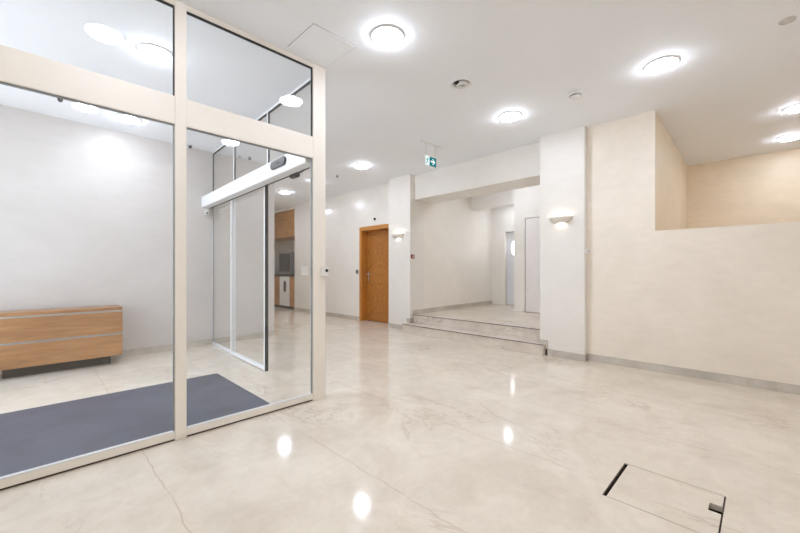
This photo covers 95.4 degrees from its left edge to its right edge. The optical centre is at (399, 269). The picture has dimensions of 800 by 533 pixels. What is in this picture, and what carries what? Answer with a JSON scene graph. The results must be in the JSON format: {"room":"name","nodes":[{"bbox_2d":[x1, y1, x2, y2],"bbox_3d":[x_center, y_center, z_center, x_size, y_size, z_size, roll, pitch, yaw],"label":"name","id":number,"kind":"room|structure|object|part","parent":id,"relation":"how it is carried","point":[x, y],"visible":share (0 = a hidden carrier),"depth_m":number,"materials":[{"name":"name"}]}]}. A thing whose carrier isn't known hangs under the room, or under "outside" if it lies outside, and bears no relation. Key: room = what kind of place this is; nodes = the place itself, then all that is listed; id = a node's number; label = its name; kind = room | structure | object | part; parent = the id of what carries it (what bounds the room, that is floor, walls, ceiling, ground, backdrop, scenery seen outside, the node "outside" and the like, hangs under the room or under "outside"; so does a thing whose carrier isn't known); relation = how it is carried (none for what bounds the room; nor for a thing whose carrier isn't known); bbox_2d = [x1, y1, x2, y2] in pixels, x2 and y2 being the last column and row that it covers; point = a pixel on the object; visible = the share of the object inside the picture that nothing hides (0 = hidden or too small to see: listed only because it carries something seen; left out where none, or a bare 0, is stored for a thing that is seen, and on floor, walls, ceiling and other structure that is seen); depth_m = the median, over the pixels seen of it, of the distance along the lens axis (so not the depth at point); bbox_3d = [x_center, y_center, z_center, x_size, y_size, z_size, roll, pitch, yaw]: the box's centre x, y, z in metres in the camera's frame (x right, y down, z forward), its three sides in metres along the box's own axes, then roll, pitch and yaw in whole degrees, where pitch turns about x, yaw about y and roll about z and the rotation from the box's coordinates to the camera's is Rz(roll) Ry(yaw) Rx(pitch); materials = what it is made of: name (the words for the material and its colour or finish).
{"room":"lobby","nodes":[
{"label":"lobby","id":0,"kind":"room"},
{"bbox_2d":[0,104,273,350],"bbox_3d":[-3.532,-0.335,5.102,0.200,2.970,3.735,0,0,42],"label":"wall","id":1,"kind":"structure","parent":0,"point":[86,210],"depth_m":4.81,"materials":[{"name":"grey paint"}]},
{"bbox_2d":[0,330,275,374],"bbox_3d":[-3.452,1.107,5.031,0.014,0.085,3.739,0,0,42],"label":"baseboard","id":2,"kind":"structure","parent":1,"relation":"attached to","point":[147,350],"depth_m":5.42,"materials":[{"name":"grey stone"}]},
{"bbox_2d":[204,209,208,214],"bbox_3d":[-2.949,-0.885,5.554,0.053,0.090,0.053,0,0,-45],"label":"wall sensor","id":3,"kind":"object","parent":1,"relation":"attached to","point":[206,211],"visible":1,"depth_m":5.54,"materials":[{"name":"white plastic"}]},
{"bbox_2d":[274,183,388,316],"bbox_3d":[-2.114,-0.335,10.119,0.880,2.970,6.700,0,0,-45],"label":"wall","id":4,"kind":"structure","parent":0,"point":[344,213],"depth_m":8.85,"materials":[{"name":"white paint"}]},
{"bbox_2d":[274,209,294,241],"bbox_3d":[-3.557,-1.360,11.452,0.665,0.780,2.255,0,0,-45],"label":"upper cabinet","id":5,"kind":"object","parent":4,"relation":"attached to","point":[284,222],"visible":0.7,"depth_m":10.92,"materials":[{"name":"brown wood"}]},
{"bbox_3d":[-4.175,-1.505,11.614,0.020,0.490,1.112,0,0,-45],"label":"door","id":6,"kind":"part","parent":5,"relation":"part of","materials":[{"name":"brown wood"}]},
{"bbox_3d":[-3.383,-1.505,10.822,0.020,0.490,1.112,0,0,-45],"label":"door","id":7,"kind":"part","parent":5,"relation":"part of","materials":[{"name":"brown wood"}]},
{"bbox_3d":[-3.383,-1.110,10.822,0.020,0.280,1.112,0,0,-45],"label":"door","id":8,"kind":"part","parent":5,"relation":"part of","materials":[{"name":"brown wood"}]},
{"bbox_2d":[301,266,307,274],"bbox_3d":[-0.831,0.006,3.176,0.067,0.077,0.012,0,0,-45],"label":"switch plate","id":9,"kind":"object","parent":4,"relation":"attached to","point":[304,269],"visible":1,"depth_m":3.17,"materials":[{"name":"white plastic"}]},
{"bbox_2d":[294,307,358,319],"bbox_3d":[-1.967,1.107,9.339,0.014,0.085,2.970,0,0,-45],"label":"baseboard","id":10,"kind":"structure","parent":4,"relation":"attached to","point":[295,308],"depth_m":8.95,"materials":[{"name":"grey stone"}]},
{"bbox_2d":[359,224,388,322],"bbox_3d":[-0.474,0.091,7.982,0.222,2.117,1.060,0,0,-45],"label":"door","id":11,"kind":"structure","parent":4,"relation":"in","point":[373,240],"depth_m":8.14,"materials":[{"name":"orange wood"}]},
{"bbox_2d":[0,307,799,532],"bbox_3d":[-1.078,1.250,6.417,9.050,0.200,13.800,0,0,-45],"label":"floor","id":12,"kind":"structure","parent":0,"point":[409,433],"depth_m":2.38,"materials":[{"name":"beige stone"}]},
{"bbox_2d":[0,305,122,378],"bbox_3d":[-3.956,0.800,4.154,1.220,0.700,0.348,0,0,-45],"label":"base cabinet","id":13,"kind":"object","parent":12,"relation":"on","point":[33,341],"visible":1,"depth_m":4.07,"materials":[{"name":"brown wood"}]},
{"bbox_3d":[-3.841,0.635,4.039,1.218,0.254,0.024,0,0,-45],"label":"drawer","id":14,"kind":"part","parent":13,"relation":"part of","materials":[{"name":"brown wood"}]},
{"bbox_3d":[-3.841,0.911,4.039,1.218,0.252,0.024,0,0,-45],"label":"drawer","id":15,"kind":"part","parent":13,"relation":"part of","materials":[{"name":"brown wood"}]},
{"bbox_3d":[-3.956,0.468,4.154,1.220,0.036,0.348,0,0,-45],"label":"panel","id":16,"kind":"part","parent":13,"relation":"part of","materials":[{"name":"brown wood"}]},
{"bbox_2d":[0,373,269,476],"bbox_3d":[-2.291,1.144,2.783,2.135,0.012,1.365,0,0,-45],"label":"entrance mat","id":17,"kind":"object","parent":12,"relation":"on","point":[30,438],"visible":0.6,"depth_m":2.77,"materials":[{"name":"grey carpet"}]},
{"bbox_2d":[0,0,324,490],"bbox_3d":[-1.608,-0.335,2.386,2.600,2.970,0.048,0,0,-45],"label":"frame","id":18,"kind":"object","parent":12,"relation":"on","point":[19,69],"visible":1,"depth_m":2.48,"materials":[{"name":"beige metal"}]},
{"bbox_3d":[-1.897,-1.077,2.096,1.041,0.189,0.042,0,0,-45],"label":"cross rail","id":19,"kind":"part","parent":18,"relation":"part of","materials":[{"name":"beige metal"}]},
{"bbox_3d":[-1.897,1.116,2.096,1.041,0.044,0.040,0,0,-45],"label":"rail","id":20,"kind":"part","parent":18,"relation":"part of","materials":[{"name":"beige metal"}]},
{"bbox_3d":[-1.897,-1.801,2.096,1.041,0.038,0.042,0,0,-45],"label":"rail","id":21,"kind":"part","parent":18,"relation":"part of","materials":[{"name":"beige metal"}]},
{"bbox_3d":[-1.130,-1.801,2.864,0.991,0.038,0.042,0,0,-45],"label":"rail","id":22,"kind":"part","parent":18,"relation":"part of","materials":[{"name":"beige metal"}]},
{"bbox_3d":[-1.130,-1.077,2.864,0.991,0.189,0.042,0,0,-45],"label":"cross rail","id":23,"kind":"part","parent":18,"relation":"part of","materials":[{"name":"beige metal"}]},
{"bbox_3d":[-1.130,1.116,2.864,0.991,0.044,0.040,0,0,-45],"label":"rail","id":24,"kind":"part","parent":18,"relation":"part of","materials":[{"name":"beige metal"}]},
{"bbox_3d":[-0.734,-0.335,3.260,0.128,2.970,0.048,0,0,-45],"label":"post","id":25,"kind":"part","parent":18,"relation":"part of","materials":[{"name":"beige metal"}]},
{"bbox_2d":[321,267,327,275],"bbox_3d":[-0.672,0.015,3.256,0.065,0.080,0.044,0,0,-45],"label":"switch","id":26,"kind":"object","parent":18,"relation":"attached to","point":[324,270],"visible":1,"depth_m":3.24,"materials":[{"name":"white plastic"}]},
{"bbox_2d":[212,78,309,352],"bbox_3d":[-1.809,-0.335,4.480,0.026,2.969,3.196,0,0,-43],"label":"glass screen","id":27,"kind":"object","parent":12,"relation":"on","point":[306,83],"visible":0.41,"depth_m":4.94,"materials":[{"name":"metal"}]},
{"bbox_3d":[-2.898,-0.323,5.641,0.022,2.945,0.012,0,0,-43],"label":"post","id":28,"kind":"part","parent":27,"relation":"part of","materials":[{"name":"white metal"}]},
{"bbox_3d":[-2.575,1.130,5.297,0.022,0.040,0.932,0,0,-43],"label":"rail","id":29,"kind":"part","parent":27,"relation":"part of","materials":[{"name":"white metal"}]},
{"bbox_2d":[202,154,309,208],"bbox_3d":[-1.872,-1.028,4.421,0.149,0.176,3.192,0,0,-43],"label":"operator","id":30,"kind":"object","parent":27,"relation":"attached to","point":[262,176],"visible":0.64,"depth_m":4.07,"materials":[{"name":"white metal"}]},
{"bbox_2d":[231,185,267,370],"bbox_3d":[-1.894,0.064,4.526,0.035,2.157,1.143,0,0,-43],"label":"sliding door","id":31,"kind":"structure","parent":30,"relation":"attached to","point":[257,364],"depth_m":4.12,"materials":[{"name":"white metal"}]},
{"bbox_3d":[-1.900,1.118,4.532,0.032,0.040,1.126,0,0,-43],"label":"rail","id":32,"kind":"part","parent":31,"relation":"part of","materials":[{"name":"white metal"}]},
{"bbox_2d":[270,156,285,169],"bbox_3d":[-1.205,-1.053,3.590,0.020,0.086,0.329,0,0,-43],"label":"sensor","id":33,"kind":"object","parent":30,"relation":"attached to","point":[281,161],"visible":1,"depth_m":3.56,"materials":[{"name":"grey plastic"}]},
{"bbox_3d":[-1.809,-1.807,4.480,0.024,0.024,3.196,0,0,-43],"label":"rail","id":34,"kind":"part","parent":27,"relation":"part of","materials":[{"name":"white metal"}]},
{"bbox_2d":[290,169,303,178],"bbox_3d":[-1.036,-1.012,3.713,0.052,0.115,0.302,0,0,-43],"label":"sensor","id":35,"kind":"object","parent":27,"relation":"attached to","point":[297,175],"visible":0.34,"depth_m":3.73,"materials":[{"name":"grey plastic"}]},
{"bbox_2d":[274,276,294,308],"bbox_3d":[-3.557,0.670,11.452,0.665,0.960,2.255,0,0,-45],"label":"base cabinet","id":36,"kind":"object","parent":12,"relation":"on","point":[276,278],"visible":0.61,"depth_m":11.10,"materials":[{"name":"brown wood"}]},
{"bbox_3d":[-3.932,0.629,11.371,0.020,0.871,0.758,0,0,-45],"label":"door","id":37,"kind":"part","parent":36,"relation":"part of","materials":[{"name":"brown wood"}]},
{"bbox_2d":[274,274,294,276],"bbox_3d":[-3.565,0.164,11.446,0.685,0.048,2.262,0,0,-45],"label":"countertop","id":38,"kind":"structure","parent":36,"relation":"on","point":[274,274],"depth_m":11.03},
{"bbox_2d":[279,251,294,274],"bbox_3d":[-3.429,-0.215,11.420,0.420,0.709,0.700,0,0,-45],"label":"appliance","id":39,"kind":"object","parent":38,"relation":"on","point":[286,259],"visible":0.79,"depth_m":11.13,"materials":[{"name":"grey plastic"}]},
{"bbox_3d":[-3.574,-0.230,11.275,0.012,0.560,0.660,0,0,-45],"label":"panel","id":40,"kind":"part","parent":39,"relation":"part of","materials":[{"name":"grey plastic"}]},
{"bbox_2d":[280,276,289,305],"bbox_3d":[-3.228,0.631,11.105,0.660,0.872,0.600,0,0,-45],"label":"refrigerator","id":41,"kind":"object","parent":36,"relation":"in","point":[284,280],"visible":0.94,"depth_m":10.86,"materials":[{"name":"white plastic"}]},
{"bbox_3d":[-3.109,0.629,10.548,0.020,0.871,0.342,0,0,-45],"label":"door","id":42,"kind":"part","parent":36,"relation":"part of","materials":[{"name":"brown wood"}]},
{"bbox_2d":[402,313,545,355],"bbox_3d":[1.188,0.999,6.011,0.619,0.303,2.650,0,0,-45],"label":"stone steps","id":43,"kind":"structure","parent":12,"relation":"on","point":[524,338],"depth_m":5.77,"materials":[{"name":"stone"}]},
{"bbox_2d":[603,464,725,532],"bbox_3d":[1.347,1.211,1.858,0.431,0.118,0.451,0,0,-45],"label":"floor hatch","id":44,"kind":"object","parent":12,"relation":"in","point":[699,510],"visible":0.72,"depth_m":1.83,"materials":[{"name":"beige stone"}]},
{"bbox_2d":[0,0,799,210],"bbox_3d":[-1.078,-1.920,6.417,9.450,0.200,14.200,0,0,-45],"label":"ceiling","id":45,"kind":"structure","parent":0,"point":[737,71],"depth_m":3.26,"materials":[{"name":"white paint"}]},
{"bbox_2d":[114,113,140,123],"bbox_3d":[-3.256,-1.799,4.359,0.263,0.041,0.263,0,0,-45],"label":"ceiling light","id":46,"kind":"object","parent":45,"relation":"attached to","point":[122,117],"visible":0.96,"depth_m":4.31,"materials":[{"name":"white glass"}]},
{"bbox_2d":[136,43,172,62],"bbox_3d":[-2.046,-1.799,3.045,0.263,0.041,0.263,0,0,-45],"label":"ceiling light","id":47,"kind":"object","parent":45,"relation":"attached to","point":[153,52],"visible":0.99,"depth_m":3.00,"materials":[{"name":"white glass"}]},
{"bbox_2d":[287,23,355,65],"bbox_3d":[-0.636,-1.817,2.963,0.397,0.006,0.397,0,0,-45],"label":"ceiling access panel","id":48,"kind":"object","parent":45,"relation":"attached to","point":[317,43],"visible":1,"depth_m":2.94,"materials":[{"name":"white paint"}]},
{"bbox_2d":[355,164,369,168],"bbox_3d":[-0.665,-1.799,6.364,0.263,0.041,0.263,0,0,-45],"label":"ceiling light","id":49,"kind":"object","parent":45,"relation":"attached to","point":[359,166],"visible":1,"depth_m":6.30,"materials":[{"name":"white glass"}]},
{"bbox_2d":[355,165,367,168],"bbox_3d":[-0.665,-1.794,6.364,0.227,0.031,0.227,0,0,-45],"label":"diffuser","id":50,"kind":"object","parent":49,"relation":"attached to","point":[357,166],"depth_m":6.31,"materials":[{"name":"white plastic"}]},
{"bbox_2d":[370,25,403,46],"bbox_3d":[-0.099,-1.799,2.828,0.263,0.041,0.263,0,0,-45],"label":"ceiling light","id":51,"kind":"object","parent":45,"relation":"attached to","point":[383,35],"visible":1,"depth_m":2.79,"materials":[{"name":"white metal"}]},
{"bbox_2d":[420,140,441,167],"bbox_3d":[0.459,-1.651,5.247,0.470,0.338,0.032,0,0,-45],"label":"exit sign","id":52,"kind":"object","parent":45,"relation":"hanging from","point":[429,161],"visible":1,"depth_m":5.21,"materials":[{"name":"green plastic"}]},
{"bbox_2d":[450,77,472,88],"bbox_3d":[0.594,-1.806,3.535,0.224,0.028,0.224,0,0,-45],"label":"ceiling vent","id":53,"kind":"object","parent":45,"relation":"in","point":[459,82],"visible":1,"depth_m":3.51,"materials":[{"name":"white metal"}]},
{"bbox_2d":[499,111,521,121],"bbox_3d":[1.301,-1.799,4.299,0.263,0.041,0.263,0,0,-45],"label":"ceiling light","id":54,"kind":"object","parent":45,"relation":"attached to","point":[510,116],"visible":1,"depth_m":4.25,"materials":[{"name":"white metal"}]},
{"bbox_2d":[567,91,582,99],"bbox_3d":[1.810,-1.796,3.762,0.144,0.048,0.144,0,0,-45],"label":"smoke detector","id":55,"kind":"object","parent":45,"relation":"attached to","point":[574,95],"visible":1,"depth_m":3.73,"materials":[{"name":"white plastic"}]},
{"bbox_2d":[644,56,679,72],"bbox_3d":[2.312,-1.799,3.217,0.263,0.041,0.263,0,0,-45],"label":"ceiling light","id":56,"kind":"object","parent":45,"relation":"attached to","point":[662,64],"visible":1,"depth_m":3.17,"materials":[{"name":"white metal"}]},
{"bbox_2d":[778,16,796,24],"bbox_3d":[2.821,-1.815,2.652,0.093,0.009,0.093,0,0,-45],"label":"ceiling speaker","id":57,"kind":"object","parent":45,"relation":"attached to","point":[787,20],"visible":1,"depth_m":2.65,"materials":[{"name":"grey plastic"}]},
{"bbox_2d":[779,18,794,24],"bbox_3d":[2.821,-1.815,2.652,0.080,0.007,0.080,0,0,-45],"label":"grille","id":58,"kind":"object","parent":57,"relation":"attached to","point":[784,21],"depth_m":2.65,"materials":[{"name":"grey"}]},
{"bbox_2d":[776,133,799,141],"bbox_3d":[5.332,-1.799,4.978,0.263,0.041,0.263,0,0,-45],"label":"ceiling light","id":59,"kind":"object","parent":45,"relation":"attached to","point":[790,137],"visible":1,"depth_m":4.93,"materials":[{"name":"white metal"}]},
{"bbox_2d":[782,104,799,112],"bbox_3d":[4.462,-1.799,4.066,0.263,0.041,0.263,0,0,-45],"label":"ceiling light","id":60,"kind":"object","parent":45,"relation":"attached to","point":[794,108],"visible":1,"depth_m":4.06,"materials":[{"name":"white metal"}]},
{"bbox_2d":[389,174,423,324],"bbox_3d":[0.122,-0.335,7.260,0.400,2.970,0.595,0,0,-45],"label":"pillar","id":61,"kind":"structure","parent":0,"point":[406,214],"depth_m":7.07,"materials":[{"name":"white paint"}]},
{"bbox_2d":[392,234,403,237],"bbox_3d":[-0.069,-0.658,7.087,0.113,0.078,0.313,0,0,-45],"label":"wall sconce","id":62,"kind":"object","parent":61,"relation":"attached to","point":[393,235],"visible":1,"depth_m":7.03,"materials":[{"name":"white ceramic"}]},
{"bbox_2d":[388,318,412,328],"bbox_3d":[0.007,1.035,7.146,0.104,0.230,0.623,0,0,-45],"label":"baseboard","id":63,"kind":"structure","parent":61,"relation":"attached to","point":[397,326],"depth_m":7.13,"materials":[{"name":"grey stone"}]},
{"bbox_2d":[424,197,491,308],"bbox_3d":[1.295,-0.335,8.407,2.880,2.970,0.542,0,0,-45],"label":"wall","id":64,"kind":"structure","parent":0,"point":[457,237],"depth_m":8.03,"materials":[{"name":"beige paint"}]},
{"bbox_2d":[413,300,491,313],"bbox_3d":[1.280,0.807,8.054,0.014,0.085,3.002,0,0,43],"label":"baseboard","id":65,"kind":"structure","parent":64,"relation":"attached to","point":[434,309],"depth_m":7.81,"materials":[{"name":"grey stone"}]},
{"bbox_2d":[415,142,539,203],"bbox_3d":[1.379,-1.585,6.230,0.580,0.470,2.674,0,0,-44],"label":"beam","id":66,"kind":"structure","parent":0,"point":[516,168],"depth_m":5.95,"materials":[{"name":"white paint"}]},
{"bbox_2d":[428,304,539,325],"bbox_3d":[2.249,1.000,7.234,3.190,0.300,2.850,0,0,-45],"label":"floor","id":67,"kind":"structure","parent":0,"point":[493,312],"depth_m":6.95,"materials":[{"name":"beige stone"}]},
{"bbox_2d":[471,189,513,210],"bbox_3d":[2.143,-1.610,8.146,0.250,0.420,1.170,0,0,-45],"label":"lintel","id":68,"kind":"object","parent":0,"point":[502,199],"visible":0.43,"depth_m":8.06,"materials":[{"name":"white paint"}]},
{"bbox_2d":[492,206,513,304],"bbox_3d":[2.878,-0.485,8.719,0.200,2.670,1.460,0,0,-45],"label":"wall","id":69,"kind":"structure","parent":0,"point":[502,218],"depth_m":8.98,"materials":[{"name":"white paint"}]},
{"bbox_2d":[507,232,513,304],"bbox_3d":[2.907,-0.040,8.698,0.064,1.770,0.740,0,0,-45],"label":"door","id":70,"kind":"structure","parent":69,"relation":"in","point":[510,235],"depth_m":8.88,"materials":[{"name":"grey paint"}]},
{"bbox_2d":[514,185,539,311],"bbox_3d":[3.302,-0.485,7.375,1.100,2.670,1.560,0,0,-45],"label":"wall","id":71,"kind":"structure","parent":0,"point":[527,199],"depth_m":7.42,"materials":[{"name":"white paint"}]},
{"bbox_2d":[514,308,523,311],"bbox_3d":[2.435,0.820,7.455,0.014,0.060,0.220,0,0,-45],"label":"baseboard","id":72,"kind":"structure","parent":71,"relation":"attached to","point":[515,309],"depth_m":7.45,"materials":[{"name":"white paint"}]},
{"bbox_2d":[525,217,539,312],"bbox_3d":[2.910,-0.100,7.073,0.120,1.900,0.968,0,0,-45],"label":"door","id":73,"kind":"structure","parent":71,"relation":"in","point":[532,225],"depth_m":7.27,"materials":[{"name":"white paint"}]},
{"bbox_2d":[540,125,586,354],"bbox_3d":[2.225,-0.335,4.889,0.300,2.970,0.573,0,0,-45],"label":"pillar","id":74,"kind":"structure","parent":0,"point":[563,154],"depth_m":4.75,"materials":[{"name":"white paint"}]},
{"bbox_2d":[549,216,572,223],"bbox_3d":[2.077,-0.653,4.743,0.113,0.078,0.313,0,0,-45],"label":"wall sconce","id":75,"kind":"object","parent":74,"relation":"attached to","point":[559,219],"visible":1,"depth_m":4.70,"materials":[{"name":"white ceramic"}]},
{"bbox_2d":[656,113,687,230],"bbox_3d":[3.572,-0.335,5.677,3.020,2.970,1.222,0,0,-45],"label":"wall","id":76,"kind":"structure","parent":0,"point":[671,168],"depth_m":4.90,"materials":[{"name":"beige paint"}]},
{"bbox_2d":[587,110,799,385],"bbox_3d":[3.574,-0.335,3.645,0.250,2.970,3.300,0,0,-45],"label":"wall","id":77,"kind":"structure","parent":0,"point":[726,299],"depth_m":4.03,"materials":[{"name":"beige paint"}]},
{"bbox_2d":[539,339,799,394],"bbox_3d":[3.274,1.050,3.688,0.114,0.200,3.783,0,0,-45],"label":"baseboard","id":78,"kind":"structure","parent":77,"relation":"attached to","point":[744,381],"depth_m":3.96,"materials":[{"name":"grey stone"}]},
{"bbox_2d":[688,148,799,228],"bbox_3d":[5.127,-0.335,6.399,0.200,2.970,5.000,0,0,-45],"label":"wall","id":79,"kind":"structure","parent":0,"point":[760,188],"depth_m":5.83,"materials":[{"name":"beige paint"}]}
]}

